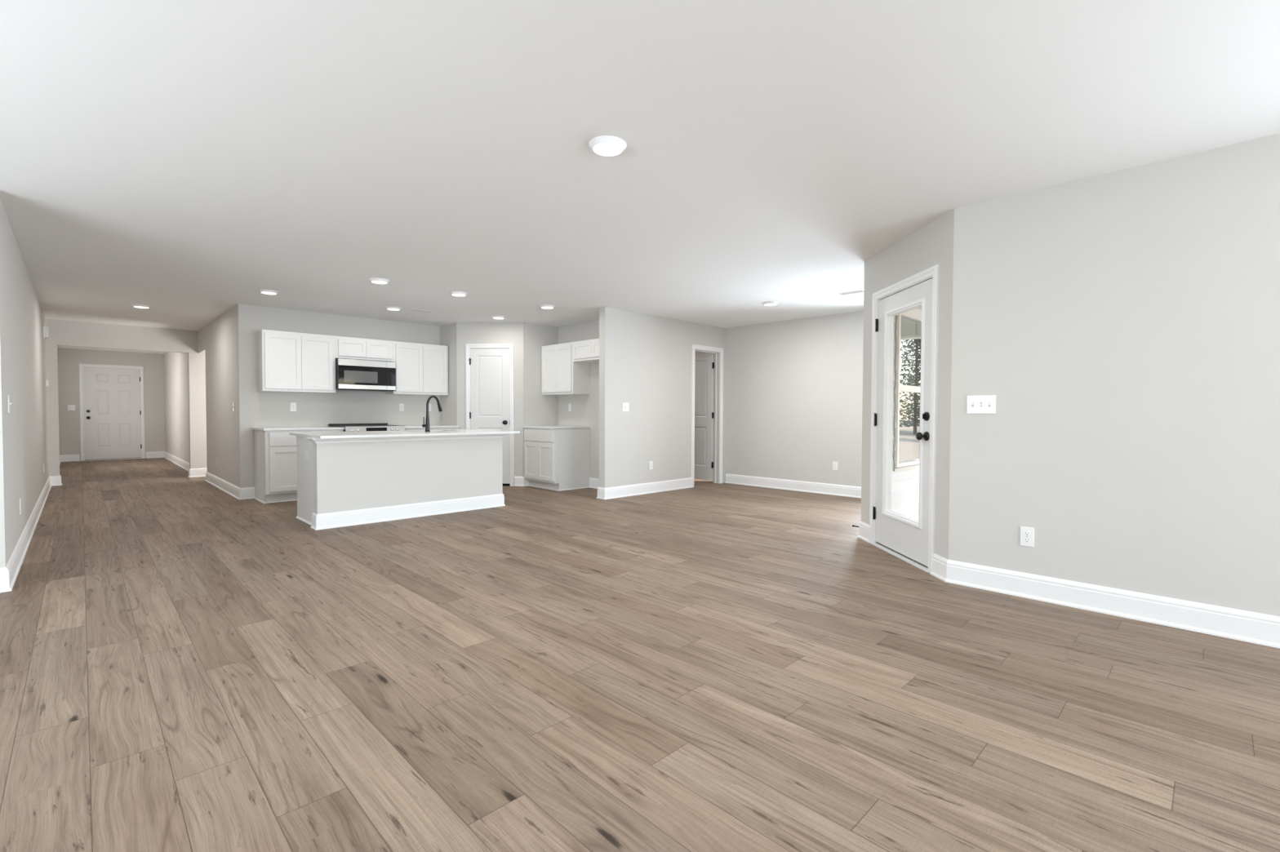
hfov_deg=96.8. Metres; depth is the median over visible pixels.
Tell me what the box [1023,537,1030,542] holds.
socket
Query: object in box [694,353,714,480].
door
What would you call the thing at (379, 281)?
recessed light
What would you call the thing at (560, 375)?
upper cabinet
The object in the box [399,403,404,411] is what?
wall outlet
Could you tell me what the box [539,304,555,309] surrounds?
recessed light
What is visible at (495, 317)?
recessed light
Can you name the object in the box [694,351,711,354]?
wall
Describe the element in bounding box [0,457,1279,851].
floor
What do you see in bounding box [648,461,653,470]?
wall outlet
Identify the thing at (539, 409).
wall
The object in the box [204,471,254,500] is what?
baseboard
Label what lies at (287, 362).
upper cabinet
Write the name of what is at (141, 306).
recessed light
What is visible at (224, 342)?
wall
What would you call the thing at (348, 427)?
range
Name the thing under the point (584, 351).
upper cabinet
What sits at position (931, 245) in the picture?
wall
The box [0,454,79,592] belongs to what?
baseboard
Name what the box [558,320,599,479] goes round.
wall
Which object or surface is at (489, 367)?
door
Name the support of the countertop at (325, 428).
on the base cabinet at (274, 451)
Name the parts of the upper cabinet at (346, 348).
door, door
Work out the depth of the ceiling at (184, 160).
2.73 m
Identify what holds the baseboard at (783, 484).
attached to the wall at (794, 388)
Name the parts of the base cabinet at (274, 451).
panel, shoe trim, drawer, door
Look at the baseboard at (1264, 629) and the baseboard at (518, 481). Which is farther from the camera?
the baseboard at (518, 481)
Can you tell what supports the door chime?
attached to the wall at (24, 431)
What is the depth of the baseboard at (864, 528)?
4.96 m
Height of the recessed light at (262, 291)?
0.029 m
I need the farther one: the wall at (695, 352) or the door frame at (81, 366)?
the door frame at (81, 366)
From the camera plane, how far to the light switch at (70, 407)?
12.33 m
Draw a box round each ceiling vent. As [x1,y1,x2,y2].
[405,308,434,312]
[835,288,863,295]
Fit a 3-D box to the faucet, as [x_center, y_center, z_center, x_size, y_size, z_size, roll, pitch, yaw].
[-2.344,-0.142,6.421,0.054,0.410,0.337,1,1,15]
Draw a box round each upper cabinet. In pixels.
[256,329,335,393]
[335,336,393,361]
[385,341,448,395]
[541,342,590,395]
[573,338,599,363]
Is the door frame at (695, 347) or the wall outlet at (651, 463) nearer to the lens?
the wall outlet at (651, 463)
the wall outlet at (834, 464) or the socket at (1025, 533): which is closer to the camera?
the socket at (1025, 533)
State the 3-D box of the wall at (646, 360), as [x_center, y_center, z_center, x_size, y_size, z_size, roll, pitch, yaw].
[0.412,-0.304,8.127,2.517,2.440,0.115,-1,2,-45]
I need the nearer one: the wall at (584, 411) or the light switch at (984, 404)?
the light switch at (984, 404)
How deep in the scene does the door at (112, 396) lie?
12.79 m
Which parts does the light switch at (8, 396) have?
plate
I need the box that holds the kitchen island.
[295,433,507,530]
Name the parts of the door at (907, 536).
glass frame, knob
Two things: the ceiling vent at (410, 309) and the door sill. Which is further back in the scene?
the ceiling vent at (410, 309)
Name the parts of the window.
pane, meeting rail, pane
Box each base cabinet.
[253,429,343,503]
[404,427,458,430]
[524,427,589,491]
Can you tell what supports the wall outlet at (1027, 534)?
attached to the wall at (1122, 326)
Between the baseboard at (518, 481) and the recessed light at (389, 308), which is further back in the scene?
the baseboard at (518, 481)
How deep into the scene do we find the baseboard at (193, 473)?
11.26 m
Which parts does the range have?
cooktop glass, control panel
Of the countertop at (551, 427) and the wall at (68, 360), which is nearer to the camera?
the countertop at (551, 427)
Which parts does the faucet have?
spout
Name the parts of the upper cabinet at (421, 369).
door, door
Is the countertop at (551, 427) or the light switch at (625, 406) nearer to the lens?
the light switch at (625, 406)
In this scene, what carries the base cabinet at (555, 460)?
on the floor
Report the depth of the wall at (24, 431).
4.40 m
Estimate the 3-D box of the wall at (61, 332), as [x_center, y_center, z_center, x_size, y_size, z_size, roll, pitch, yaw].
[-7.446,-0.366,9.523,3.441,2.440,0.115,-1,2,-45]
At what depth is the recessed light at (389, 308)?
7.23 m
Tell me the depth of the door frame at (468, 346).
8.47 m
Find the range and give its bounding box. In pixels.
[328,422,404,431]
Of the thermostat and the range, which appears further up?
the thermostat
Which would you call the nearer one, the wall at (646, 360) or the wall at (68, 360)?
the wall at (646, 360)
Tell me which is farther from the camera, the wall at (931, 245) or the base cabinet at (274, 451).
the base cabinet at (274, 451)
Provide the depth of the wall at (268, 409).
7.83 m
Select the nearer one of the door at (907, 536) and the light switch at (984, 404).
the light switch at (984, 404)
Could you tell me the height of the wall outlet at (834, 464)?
0.116 m
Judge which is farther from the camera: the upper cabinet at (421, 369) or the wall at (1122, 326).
the upper cabinet at (421, 369)
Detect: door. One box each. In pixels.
[83,367,142,460]
[468,348,510,484]
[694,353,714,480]
[872,278,932,568]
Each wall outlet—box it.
[18,498,21,514]
[290,402,296,411]
[304,451,308,459]
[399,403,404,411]
[568,404,571,411]
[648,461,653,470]
[832,461,837,470]
[1020,526,1034,547]
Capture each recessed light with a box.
[131,304,151,308]
[258,288,278,294]
[368,277,389,284]
[385,306,401,311]
[449,291,467,296]
[491,315,505,319]
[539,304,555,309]
[588,135,626,156]
[762,301,778,306]
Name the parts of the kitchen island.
shoe trim, panel, crown trim, trim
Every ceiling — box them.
[0,0,1279,354]
[906,308,921,317]
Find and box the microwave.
[335,358,395,391]
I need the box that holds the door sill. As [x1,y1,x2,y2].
[871,542,928,572]
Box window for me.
[894,312,921,467]
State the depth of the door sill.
4.33 m
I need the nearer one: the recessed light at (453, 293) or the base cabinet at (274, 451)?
the recessed light at (453, 293)
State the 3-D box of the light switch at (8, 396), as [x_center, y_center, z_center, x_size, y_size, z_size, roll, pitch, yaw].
[-4.155,-0.144,3.744,0.017,0.116,0.070,-1,2,-45]
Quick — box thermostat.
[45,379,48,386]
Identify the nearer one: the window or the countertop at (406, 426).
the window
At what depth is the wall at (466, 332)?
8.47 m
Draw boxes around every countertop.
[252,426,344,431]
[288,429,519,438]
[404,425,459,428]
[522,425,590,429]
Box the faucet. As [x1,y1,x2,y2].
[422,395,442,431]
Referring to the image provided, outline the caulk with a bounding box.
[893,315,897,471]
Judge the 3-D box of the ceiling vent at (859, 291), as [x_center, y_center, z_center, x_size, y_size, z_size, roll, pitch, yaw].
[2.323,-1.467,6.235,0.164,0.010,0.304,-1,2,-45]
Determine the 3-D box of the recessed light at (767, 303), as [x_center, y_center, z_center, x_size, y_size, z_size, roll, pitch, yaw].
[1.576,-1.475,6.859,0.188,0.029,0.188,-1,2,-45]
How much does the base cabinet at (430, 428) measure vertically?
0.872 m
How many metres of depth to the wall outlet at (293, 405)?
7.49 m
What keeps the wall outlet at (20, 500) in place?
attached to the wall at (24, 431)
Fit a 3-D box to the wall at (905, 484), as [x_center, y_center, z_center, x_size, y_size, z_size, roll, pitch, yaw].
[2.903,-0.171,5.846,2.457,2.580,0.154,-1,2,-45]
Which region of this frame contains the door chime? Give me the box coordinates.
[43,325,48,338]
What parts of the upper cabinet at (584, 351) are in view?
door, door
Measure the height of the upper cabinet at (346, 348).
0.292 m
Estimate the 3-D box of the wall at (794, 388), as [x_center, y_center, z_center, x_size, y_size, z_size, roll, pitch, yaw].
[2.495,-0.291,7.905,0.140,2.440,3.355,-1,2,-45]
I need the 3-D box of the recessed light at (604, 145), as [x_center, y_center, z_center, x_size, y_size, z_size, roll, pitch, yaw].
[-0.160,-1.385,2.826,0.188,0.029,0.188,-1,2,-45]
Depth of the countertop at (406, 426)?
8.26 m
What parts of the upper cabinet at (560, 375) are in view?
door, door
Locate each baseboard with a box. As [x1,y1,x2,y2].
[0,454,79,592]
[146,451,207,477]
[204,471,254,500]
[514,476,528,486]
[588,477,693,499]
[724,473,861,498]
[857,521,869,542]
[930,553,1279,648]
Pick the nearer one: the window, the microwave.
the window
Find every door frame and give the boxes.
[79,363,145,461]
[465,343,514,486]
[691,344,723,487]
[869,264,938,573]
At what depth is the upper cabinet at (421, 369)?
8.35 m
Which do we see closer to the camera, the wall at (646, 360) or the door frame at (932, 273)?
the door frame at (932, 273)
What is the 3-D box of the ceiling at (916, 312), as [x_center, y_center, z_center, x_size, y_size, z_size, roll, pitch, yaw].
[2.998,-1.105,5.814,1.900,0.070,0.020,-1,2,-45]
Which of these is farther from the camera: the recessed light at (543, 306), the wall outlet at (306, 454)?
the recessed light at (543, 306)
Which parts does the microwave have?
door glass, control panel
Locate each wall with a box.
[0,198,48,568]
[45,318,207,475]
[57,348,164,461]
[163,303,251,488]
[248,305,439,487]
[440,323,457,425]
[456,322,523,476]
[523,322,558,476]
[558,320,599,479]
[599,306,725,488]
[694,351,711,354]
[724,311,863,487]
[861,208,954,559]
[891,306,921,519]
[948,133,1279,617]
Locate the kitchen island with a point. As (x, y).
(342, 482)
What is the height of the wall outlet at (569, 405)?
0.116 m
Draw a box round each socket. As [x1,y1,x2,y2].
[1023,531,1030,536]
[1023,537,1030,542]
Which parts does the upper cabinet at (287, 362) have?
door, door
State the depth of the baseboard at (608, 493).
7.75 m
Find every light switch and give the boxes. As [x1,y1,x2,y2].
[7,395,11,413]
[67,404,75,410]
[622,403,629,411]
[966,395,995,413]
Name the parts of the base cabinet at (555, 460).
door, drawer, door, shoe trim, panel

